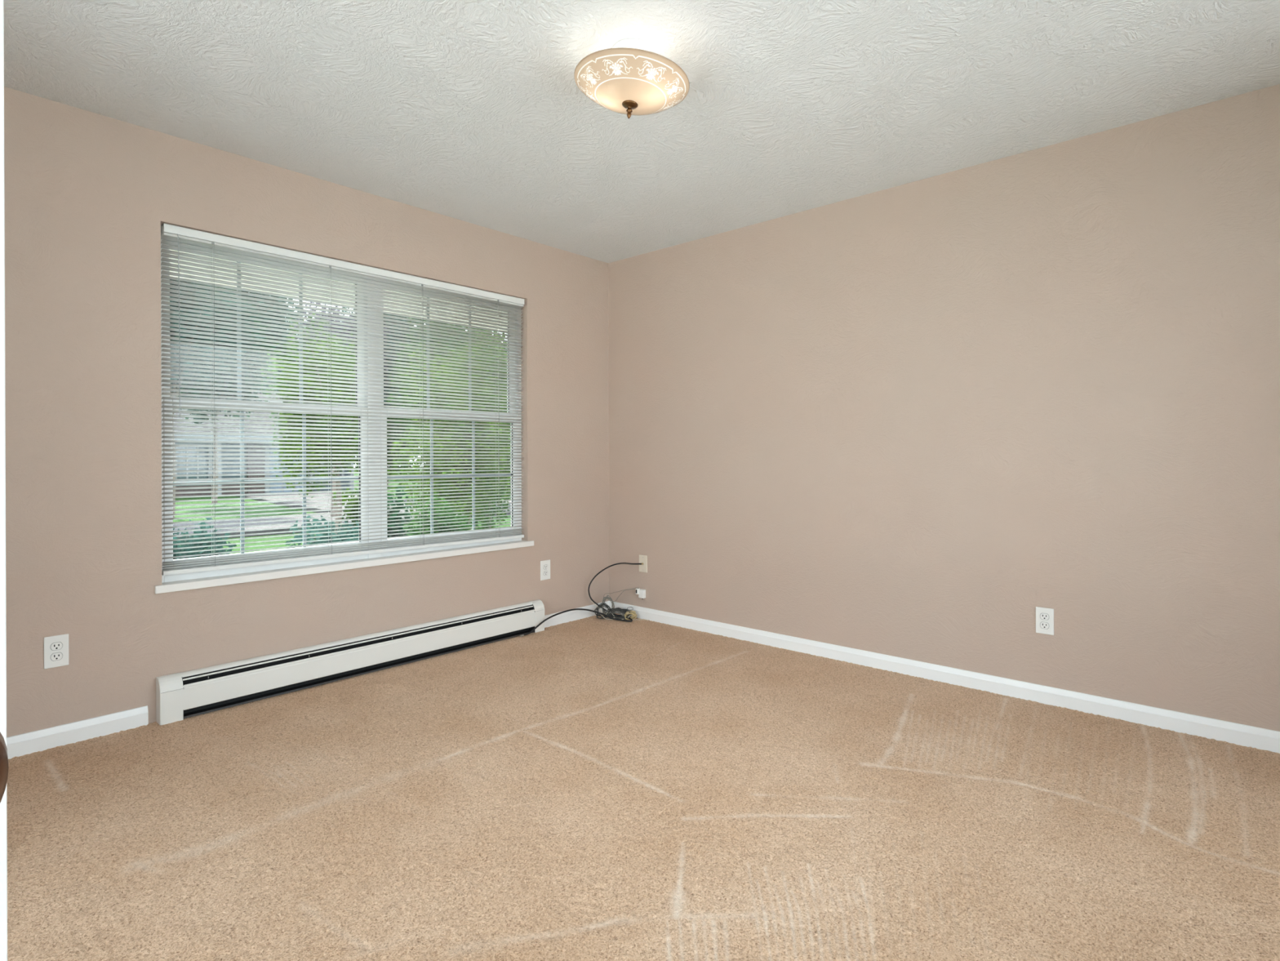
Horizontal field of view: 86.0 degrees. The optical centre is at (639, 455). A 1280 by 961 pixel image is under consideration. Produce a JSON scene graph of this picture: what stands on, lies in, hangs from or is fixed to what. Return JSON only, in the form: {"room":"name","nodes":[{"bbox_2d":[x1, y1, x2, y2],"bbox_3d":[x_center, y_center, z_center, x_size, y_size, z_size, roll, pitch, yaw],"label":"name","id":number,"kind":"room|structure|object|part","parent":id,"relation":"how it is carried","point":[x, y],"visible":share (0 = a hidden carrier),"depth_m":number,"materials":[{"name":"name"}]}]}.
{"room":"empty bedroom","nodes":[
{"label":"empty bedroom","id":0,"kind":"room"},
{"bbox_2d":[4,86,609,737],"bbox_3d":[-1.599,-0.076,3.386,0.140,2.540,4.210,0,0,42],"label":"wall","id":1,"kind":"structure","parent":0,"point":[88,196],"depth_m":2.83,"materials":[{"name":"beige paint"}]},
{"bbox_2d":[44,633,68,668],"bbox_3d":[-2.209,0.739,2.597,0.008,0.119,0.073,0,0,42],"label":"power outlet","id":2,"kind":"object","parent":1,"relation":"attached to","point":[55,647],"visible":1,"depth_m":2.59,"materials":[{"name":"white plastic"}]},
{"bbox_2d":[50,652,62,660],"bbox_3d":[-2.207,0.758,2.595,0.003,0.027,0.034,0,0,42],"label":"receptacle","id":3,"kind":"object","parent":2,"relation":"attached to","point":[54,655],"depth_m":2.59,"materials":[{"name":"white plastic"}]},
{"bbox_2d":[50,642,62,649],"bbox_3d":[-2.207,0.720,2.595,0.003,0.027,0.034,0,0,42],"label":"receptacle","id":4,"kind":"object","parent":2,"relation":"attached to","point":[54,646],"depth_m":2.59,"materials":[{"name":"white plastic"}]},
{"bbox_2d":[6,705,148,759],"bbox_3d":[-2.441,1.063,2.335,0.013,0.078,1.274,0,0,42],"label":"baseboard","id":5,"kind":"structure","parent":1,"relation":"attached to","point":[20,744],"depth_m":2.63,"materials":[{"name":"white paint"}]},
{"bbox_2d":[169,248,506,331],"bbox_3d":[-1.754,-1.029,3.792,0.630,0.233,5.570,0,0,42],"label":"eave","id":6,"kind":"object","parent":1,"relation":"attached to","point":[170,249],"visible":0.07,"depth_m":3.78},
{"bbox_2d":[154,225,533,593],"bbox_3d":[-1.386,-0.207,3.608,0.151,1.544,1.986,0,0,42],"label":"window","id":7,"kind":"structure","parent":1,"relation":"in","point":[197,580],"depth_m":3.52,"materials":[{"name":"white plastic"}]},
{"bbox_3d":[-1.754,-0.580,3.269,0.030,0.739,0.895,0,0,42],"label":"sash","id":8,"kind":"part","parent":7,"relation":"part of","materials":[{"name":"white plastic"}]},
{"bbox_3d":[-1.726,0.126,3.247,0.030,0.753,0.895,0,0,42],"label":"sash","id":9,"kind":"part","parent":7,"relation":"part of","materials":[{"name":"white plastic"}]},
{"bbox_2d":[160,222,524,575],"bbox_3d":[-1.364,-0.232,3.579,0.045,1.488,1.904,0,0,42],"label":"blind","id":10,"kind":"object","parent":7,"relation":"attached to","point":[178,234],"visible":1,"depth_m":3.38,"materials":[{"name":"white plastic"}]},
{"bbox_3d":[-1.880,-0.226,3.016,0.028,1.418,0.001,0,0,42],"label":"ladder cord","id":11,"kind":"part","parent":10,"relation":"part of","materials":[{"name":"white fabric"}]},
{"bbox_3d":[-1.866,-0.226,3.009,0.001,1.418,0.001,0,0,42],"label":"lift cord","id":12,"kind":"part","parent":10,"relation":"part of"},
{"bbox_3d":[-1.538,-0.225,3.395,0.028,1.422,0.001,0,0,42],"label":"ladder cord","id":13,"kind":"part","parent":10,"relation":"part of","materials":[{"name":"white fabric"}]},
{"bbox_3d":[-1.524,-0.225,3.389,0.001,1.422,0.001,0,0,42],"label":"lift cord","id":14,"kind":"part","parent":10,"relation":"part of","materials":[{"name":"white fabric"}]},
{"bbox_3d":[-1.368,0.495,3.582,0.027,0.017,1.896,0,0,42],"label":"rail","id":15,"kind":"part","parent":10,"relation":"part of","materials":[{"name":"white plastic"}]},
{"bbox_3d":[-1.202,-0.225,3.768,0.028,1.426,0.001,0,0,42],"label":"ladder cord","id":16,"kind":"part","parent":10,"relation":"part of","materials":[{"name":"white fabric"}]},
{"bbox_3d":[-1.188,-0.225,3.762,0.001,1.426,0.001,0,0,42],"label":"lift cord","id":17,"kind":"part","parent":10,"relation":"part of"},
{"bbox_3d":[-0.863,-0.224,4.144,0.028,1.430,0.001,0,0,42],"label":"ladder cord","id":18,"kind":"part","parent":10,"relation":"part of","materials":[{"name":"white fabric"}]},
{"bbox_3d":[-0.849,-0.224,4.138,0.001,1.430,0.001,0,0,42],"label":"lift cord","id":19,"kind":"part","parent":10,"relation":"part of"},
{"bbox_3d":[-1.356,0.549,3.584,0.078,0.032,1.986,0,0,42],"label":"sill","id":20,"kind":"part","parent":7,"relation":"part of","materials":[{"name":"white paint"}]},
{"bbox_3d":[-1.101,-0.583,3.993,0.030,0.739,0.912,0,0,42],"label":"sash","id":21,"kind":"part","parent":7,"relation":"part of","materials":[{"name":"white plastic"}]},
{"bbox_3d":[-1.074,0.123,3.970,0.030,0.753,0.912,0,0,42],"label":"sash","id":22,"kind":"part","parent":7,"relation":"part of","materials":[{"name":"white plastic"}]},
{"bbox_2d":[155,599,544,724],"bbox_3d":[-1.298,1.001,3.566,0.063,0.187,2.026,0,0,42],"label":"baseboard heater","id":23,"kind":"object","parent":1,"relation":"attached to","point":[181,695],"visible":1,"depth_m":3.32,"materials":[{"name":"white metal"}]},
{"bbox_2d":[179,601,532,677],"bbox_3d":[-1.306,0.917,3.576,0.037,0.016,1.877,0,0,42],"label":"hood","id":24,"kind":"object","parent":23,"relation":"attached to","point":[206,671],"depth_m":3.38,"materials":[{"name":"white metal"}]},
{"bbox_3d":[-1.299,1.090,3.570,0.048,0.004,1.877,0,0,42],"label":"plate","id":25,"kind":"part","parent":23,"relation":"part of","materials":[{"name":"white metal"}]},
{"bbox_2d":[540,559,550,580],"bbox_3d":[-0.603,0.728,4.379,0.008,0.124,0.080,0,0,42],"label":"power outlet","id":26,"kind":"object","parent":1,"relation":"attached to","point":[545,564],"visible":1,"depth_m":4.37,"materials":[{"name":"white plastic"}]},
{"bbox_2d":[544,600,609,627],"bbox_3d":[-0.424,1.054,4.574,0.013,0.078,0.638,0,0,42],"label":"baseboard","id":27,"kind":"structure","parent":1,"relation":"attached to","point":[571,615],"depth_m":4.53,"materials":[{"name":"white paint"}]},
{"bbox_2d":[4,0,1279,262],"bbox_3d":[0.057,-1.440,1.889,4.610,0.180,4.210,0,0,42],"label":"ceiling","id":28,"kind":"structure","parent":0,"point":[475,112],"depth_m":2.49,"materials":[{"name":"white paint"}]},
{"bbox_2d":[573,38,689,119],"bbox_3d":[-0.027,-1.236,2.284,0.383,0.228,0.384,0,0,-1],"label":"ceiling lamp","id":29,"kind":"object","parent":28,"relation":"attached to","point":[628,78],"visible":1,"depth_m":2.20,"materials":[{"name":"white glass"}]},
{"bbox_2d":[6,613,1279,960],"bbox_3d":[0.072,1.092,1.885,4.350,0.006,3.970,0,0,42],"label":"floor","id":30,"kind":"structure","parent":0,"point":[592,788],"depth_m":2.05,"materials":[{"name":"beige carpet"}]},
{"bbox_2d":[520,608,632,636],"bbox_3d":[-0.423,1.036,4.388,0.779,0.103,0.180,0,0,-29],"label":"cable","id":31,"kind":"object","parent":30,"relation":"on","point":[598,612],"visible":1,"depth_m":4.47,"materials":[{"name":"black plastic"}]},
{"bbox_2d":[594,602,611,618],"bbox_3d":[-0.251,1.037,4.596,0.115,0.099,0.053,0,0,-1],"label":"coil","id":32,"kind":"object","parent":30,"relation":"on","point":[607,606],"visible":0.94,"depth_m":4.59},
{"bbox_2d":[601,595,614,613],"bbox_3d":[-0.214,1.008,4.613,0.086,0.142,0.056,0,0,10],"label":"coil","id":33,"kind":"object","parent":30,"relation":"on","point":[609,597],"visible":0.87,"depth_m":4.60,"materials":[{"name":"grey plastic"}]},
{"bbox_2d":[600,610,625,618],"bbox_3d":[-0.172,1.061,4.597,0.181,0.054,0.053,0,0,12],"label":"coil","id":34,"kind":"object","parent":30,"relation":"on","point":[619,612],"visible":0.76,"depth_m":4.58,"materials":[{"name":"black plastic"}]},
{"bbox_2d":[605,607,631,618],"bbox_3d":[-0.144,1.050,4.590,0.176,0.073,0.056,0,0,7],"label":"coil","id":35,"kind":"object","parent":30,"relation":"on","point":[620,610],"visible":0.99,"depth_m":4.57,"materials":[{"name":"black plastic"}]},
{"bbox_2d":[624,610,636,619],"bbox_3d":[-0.063,1.060,4.576,0.086,0.056,0.068,0,0,-2],"label":"bundle","id":36,"kind":"object","parent":30,"relation":"on","point":[633,614],"visible":0.96,"depth_m":4.56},
{"bbox_2d":[608,84,1279,731],"bbox_3d":[1.482,-0.086,3.363,4.470,2.540,0.120,0,0,42],"label":"wall","id":37,"kind":"structure","parent":0,"point":[913,420],"depth_m":3.14,"materials":[{"name":"beige paint"}]},
{"bbox_2d":[635,587,645,599],"bbox_3d":[0.004,0.922,4.587,0.056,0.073,0.045,0,0,42],"label":"phone jack","id":38,"kind":"object","parent":37,"relation":"attached to","point":[641,592],"visible":1,"depth_m":4.58,"materials":[{"name":"white plastic"}]},
{"bbox_2d":[603,587,639,602],"bbox_3d":[-0.125,0.949,4.618,0.250,0.139,0.028,0,0,10],"label":"cable","id":39,"kind":"object","parent":38,"relation":"attached to","point":[633,588],"visible":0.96,"depth_m":4.62,"materials":[{"name":"grey plastic"}]},
{"bbox_2d":[639,554,647,572],"bbox_3d":[0.017,0.721,4.592,0.072,0.114,0.020,0,0,42],"label":"cable plate","id":40,"kind":"object","parent":37,"relation":"attached to","point":[642,558],"visible":1,"depth_m":4.59,"materials":[{"name":"beige plastic"}]},
{"bbox_2d":[587,562,641,614],"bbox_3d":[-0.165,0.893,4.598,0.366,0.355,0.031,0,0,1],"label":"cable","id":41,"kind":"object","parent":40,"relation":"attached to","point":[595,602],"visible":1,"depth_m":4.59,"materials":[{"name":"black rubber"}]},
{"bbox_2d":[609,600,1279,753],"bbox_3d":[1.397,1.049,3.354,4.350,0.078,0.013,0,0,42],"label":"baseboard","id":42,"kind":"structure","parent":37,"relation":"attached to","point":[1243,735],"depth_m":3.12,"materials":[{"name":"white paint"}]},
{"bbox_2d":[1035,606,1053,635],"bbox_3d":[1.778,0.724,3.013,0.070,0.115,0.008,0,0,42],"label":"power outlet","id":43,"kind":"object","parent":37,"relation":"attached to","point":[1044,616],"visible":1,"depth_m":3.01,"materials":[{"name":"white plastic"}]},
{"bbox_2d":[1040,622,1048,628],"bbox_3d":[1.776,0.744,3.011,0.034,0.027,0.003,0,0,42],"label":"receptacle","id":44,"kind":"object","parent":43,"relation":"attached to","point":[1042,624],"depth_m":3.01,"materials":[{"name":"white plastic"}]},
{"bbox_2d":[1040,613,1048,619],"bbox_3d":[1.776,0.705,3.011,0.034,0.027,0.003,0,0,42],"label":"receptacle","id":45,"kind":"object","parent":43,"relation":"attached to","point":[1042,615],"depth_m":3.01,"materials":[{"name":"white plastic"}]},
{"bbox_3d":[-1.256,-0.075,0.324,4.470,2.540,0.120,0,0,42],"label":"wall","id":46,"kind":"structure","parent":0,"visible":0},
{"bbox_2d":[0,0,8,960],"bbox_3d":[-0.314,0.071,-0.042,0.141,2.018,0.771,0,0,-3],"label":"door","id":47,"kind":"structure","parent":46,"relation":"in","point":[3,749],"depth_m":0.34,"materials":[{"name":"white paint"}]},
{"bbox_3d":[-0.281,0.130,0.263,0.045,0.060,0.060,0,0,-3],"label":"knob","id":48,"kind":"part","parent":47,"relation":"part of","materials":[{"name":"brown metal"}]},
{"label":"outside","id":49,"kind":"structure","parent":0,"visible":0},
{"bbox_2d":[235,490,434,512],"bbox_3d":[-10.608,1.566,23.605,3.582,0.185,12.225,0,0,-42],"label":"driveway","id":50,"kind":"structure","parent":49,"point":[324,493],"depth_m":23.03,"materials":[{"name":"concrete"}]},
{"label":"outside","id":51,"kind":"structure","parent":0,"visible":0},
{"bbox_2d":[173,466,511,556],"bbox_3d":[-4.662,1.540,22.286,150.000,0.099,160.000,0,0,42],"label":"lawn","id":52,"kind":"structure","parent":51,"point":[355,474],"depth_m":19.10,"materials":[{"name":"green plant"}]},
{"bbox_2d":[173,517,236,559],"bbox_3d":[-4.089,1.066,5.973,1.055,1.080,0.997,0,0,-24],"label":"shrub","id":53,"kind":"object","parent":52,"relation":"on","point":[207,518],"visible":0.07,"depth_m":5.85,"materials":[{"name":"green plant"}]},
{"bbox_2d":[169,279,264,517],"bbox_3d":[-12.211,-2.077,17.508,3.670,7.399,4.118,0,0,20],"label":"tree","id":54,"kind":"object","parent":52,"relation":"on","point":[180,371],"visible":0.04,"depth_m":17.50,"materials":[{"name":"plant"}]},
{"bbox_3d":[-12.217,-3.659,17.507,3.669,4.234,4.118,0,0,20],"label":"crown","id":55,"kind":"part","parent":54,"relation":"part of","materials":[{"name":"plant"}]},
{"bbox_2d":[177,287,280,502],"bbox_3d":[-13.921,-2.666,22.756,3.392,8.578,3.958,0,0,-17],"label":"tree","id":56,"kind":"object","parent":52,"relation":"on","point":[210,381],"visible":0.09,"depth_m":22.50,"materials":[{"name":"green plant"}]},
{"bbox_3d":[-13.925,-3.974,22.755,3.392,5.961,3.958,0,0,-17],"label":"crown","id":57,"kind":"part","parent":56,"relation":"part of","materials":[{"name":"green plant"}]},
{"bbox_2d":[173,388,354,496],"bbox_3d":[-21.802,-1.082,26.009,8.760,5.350,19.600,0,0,42],"label":"house","id":58,"kind":"structure","parent":52,"relation":"on","point":[255,412],"depth_m":26.96,"materials":[{"name":"grey"}]},
{"bbox_3d":[-16.882,0.277,25.855,0.050,1.300,1.050,0,0,42],"label":"pane","id":59,"kind":"part","parent":58,"relation":"part of","materials":[{"name":"grey glass"}]},
{"bbox_3d":[-16.053,0.499,26.125,0.160,2.150,0.160,0,0,42],"label":"porch post","id":60,"kind":"part","parent":58,"relation":"part of","materials":[{"name":"white paint"}]},
{"bbox_3d":[-14.876,-0.141,28.023,0.030,0.420,0.460,0,0,42],"label":"panel","id":61,"kind":"part","parent":58,"relation":"part of","materials":[{"name":"white"}]},
{"bbox_3d":[-14.874,0.339,28.024,0.030,0.420,0.460,0,0,42],"label":"panel","id":62,"kind":"part","parent":58,"relation":"part of","materials":[{"name":"white"}]},
{"bbox_3d":[-14.872,0.819,28.024,0.030,0.420,0.460,0,0,42],"label":"panel","id":63,"kind":"part","parent":58,"relation":"part of","materials":[{"name":"white"}]},
{"bbox_3d":[-14.871,1.299,28.024,0.030,0.420,0.460,0,0,42],"label":"panel","id":64,"kind":"part","parent":58,"relation":"part of","materials":[{"name":"white"}]},
{"bbox_3d":[-14.529,1.298,28.403,0.030,0.420,0.460,0,0,42],"label":"panel","id":65,"kind":"part","parent":58,"relation":"part of","materials":[{"name":"white"}]},
{"bbox_3d":[-14.188,1.296,28.782,0.030,0.420,0.460,0,0,42],"label":"panel","id":66,"kind":"part","parent":58,"relation":"part of","materials":[{"name":"white"}]},
{"bbox_3d":[-12.605,0.485,29.951,0.160,2.150,0.160,0,0,42],"label":"porch post","id":67,"kind":"part","parent":58,"relation":"part of","materials":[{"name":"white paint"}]},
{"bbox_2d":[233,290,303,391],"bbox_3d":[-25.910,-6.084,42.703,7.393,15.462,8.191,0,0,42],"label":"tree","id":68,"kind":"object","parent":52,"relation":"on","point":[241,291],"visible":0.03,"depth_m":42.70,"materials":[{"name":"green plant"}]},
{"bbox_2d":[262,295,304,391],"bbox_3d":[-35.430,-6.875,62.306,13.270,17.077,10.848,0,0,-12],"label":"tree","id":69,"kind":"object","parent":52,"relation":"on","point":[269,295],"visible":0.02,"depth_m":60.73,"materials":[{"name":"green plant"}]},
{"bbox_2d":[260,313,358,533],"bbox_3d":[-5.712,-0.519,12.715,1.820,4.250,2.231,0,0,2],"label":"tree","id":70,"kind":"object","parent":52,"relation":"on","point":[292,414],"visible":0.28,"depth_m":12.17,"materials":[{"name":"green plant"}]},
{"bbox_2d":[284,515,359,548],"bbox_3d":[-2.648,1.053,6.138,0.880,1.097,0.941,0,0,42],"label":"shrub","id":71,"kind":"object","parent":52,"relation":"on","point":[322,519],"visible":0.09,"depth_m":5.92,"materials":[{"name":"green plant"}]},
{"bbox_2d":[284,302,391,516],"bbox_3d":[-7.274,-1.089,16.622,2.346,5.390,2.345,0,0,-36],"label":"tree","id":72,"kind":"object","parent":52,"relation":"on","point":[333,482],"visible":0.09,"depth_m":16.44,"materials":[{"name":"green plant"}]},
{"bbox_3d":[-7.337,-2.435,16.693,2.357,2.696,2.383,0,0,42],"label":"crown","id":73,"kind":"part","parent":72,"relation":"part of","materials":[{"name":"green plant"}]},
{"bbox_2d":[330,488,390,528],"bbox_3d":[-5.838,1.049,14.390,0.993,1.113,1.183,0,0,42],"label":"shrub","id":74,"kind":"object","parent":52,"relation":"on","point":[348,492],"visible":0.15,"depth_m":14.11,"materials":[{"name":"green plant"}]},
{"bbox_2d":[341,306,417,408],"bbox_3d":[-9.868,-2.512,26.200,3.609,8.238,3.191,0,0,42],"label":"tree","id":75,"kind":"object","parent":52,"relation":"on","point":[342,307],"visible":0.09,"depth_m":25.70,"materials":[{"name":"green plant"}]},
{"bbox_2d":[354,407,419,484],"bbox_3d":[-13.600,-1.177,36.087,4.002,5.582,4.044,0,0,42],"label":"tree","id":76,"kind":"object","parent":52,"relation":"on","point":[388,446],"visible":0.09,"depth_m":35.59,"materials":[{"name":"green plant"}]},
{"bbox_2d":[386,486,412,537],"bbox_3d":[-2.586,0.955,7.084,0.516,1.291,0.470,0,0,42],"label":"shrub","id":77,"kind":"object","parent":52,"relation":"on","point":[396,494],"visible":0.19,"depth_m":7.01,"materials":[{"name":"green plant"}]},
{"bbox_2d":[392,319,432,429],"bbox_3d":[-16.989,-5.253,48.203,7.019,13.733,8.233,0,0,42],"label":"tree","id":78,"kind":"object","parent":52,"relation":"on","point":[418,319],"visible":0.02,"depth_m":46.95,"materials":[{"name":"green plant"}]},
{"bbox_2d":[385,317,473,453],"bbox_3d":[-6.160,-1.790,21.575,3.218,6.780,3.204,0,0,3],"label":"tree","id":79,"kind":"object","parent":52,"relation":"on","point":[409,317],"visible":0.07,"depth_m":20.83,"materials":[{"name":"green plant"}]},
{"bbox_2d":[404,495,481,535],"bbox_3d":[-2.290,1.008,8.041,0.946,1.181,0.846,0,0,-33],"label":"shrub","id":80,"kind":"object","parent":52,"relation":"on","point":[437,499],"visible":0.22,"depth_m":7.93,"materials":[{"name":"green plant"}]},
{"bbox_2d":[386,328,511,529],"bbox_3d":[-2.611,-0.210,10.470,1.795,3.617,2.577,0,0,6],"label":"tree","id":81,"kind":"object","parent":52,"relation":"on","point":[406,460],"visible":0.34,"depth_m":9.85,"materials":[{"name":"green plant"}]},
{"bbox_2d":[428,324,511,528],"bbox_3d":[-3.242,-0.871,14.540,2.408,5.097,2.708,0,0,11],"label":"tree","id":82,"kind":"object","parent":52,"relation":"on","point":[486,521],"visible":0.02,"depth_m":14.09,"materials":[{"name":"green plant"}]},
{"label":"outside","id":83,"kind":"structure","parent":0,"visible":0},
{"bbox_2d":[173,500,511,540],"bbox_3d":[0.245,1.527,24.594,3.400,0.190,90.000,0,0,42],"label":"road","id":84,"kind":"structure","parent":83,"point":[325,515],"depth_m":14.69,"materials":[{"name":"grey asphalt"}]}
]}

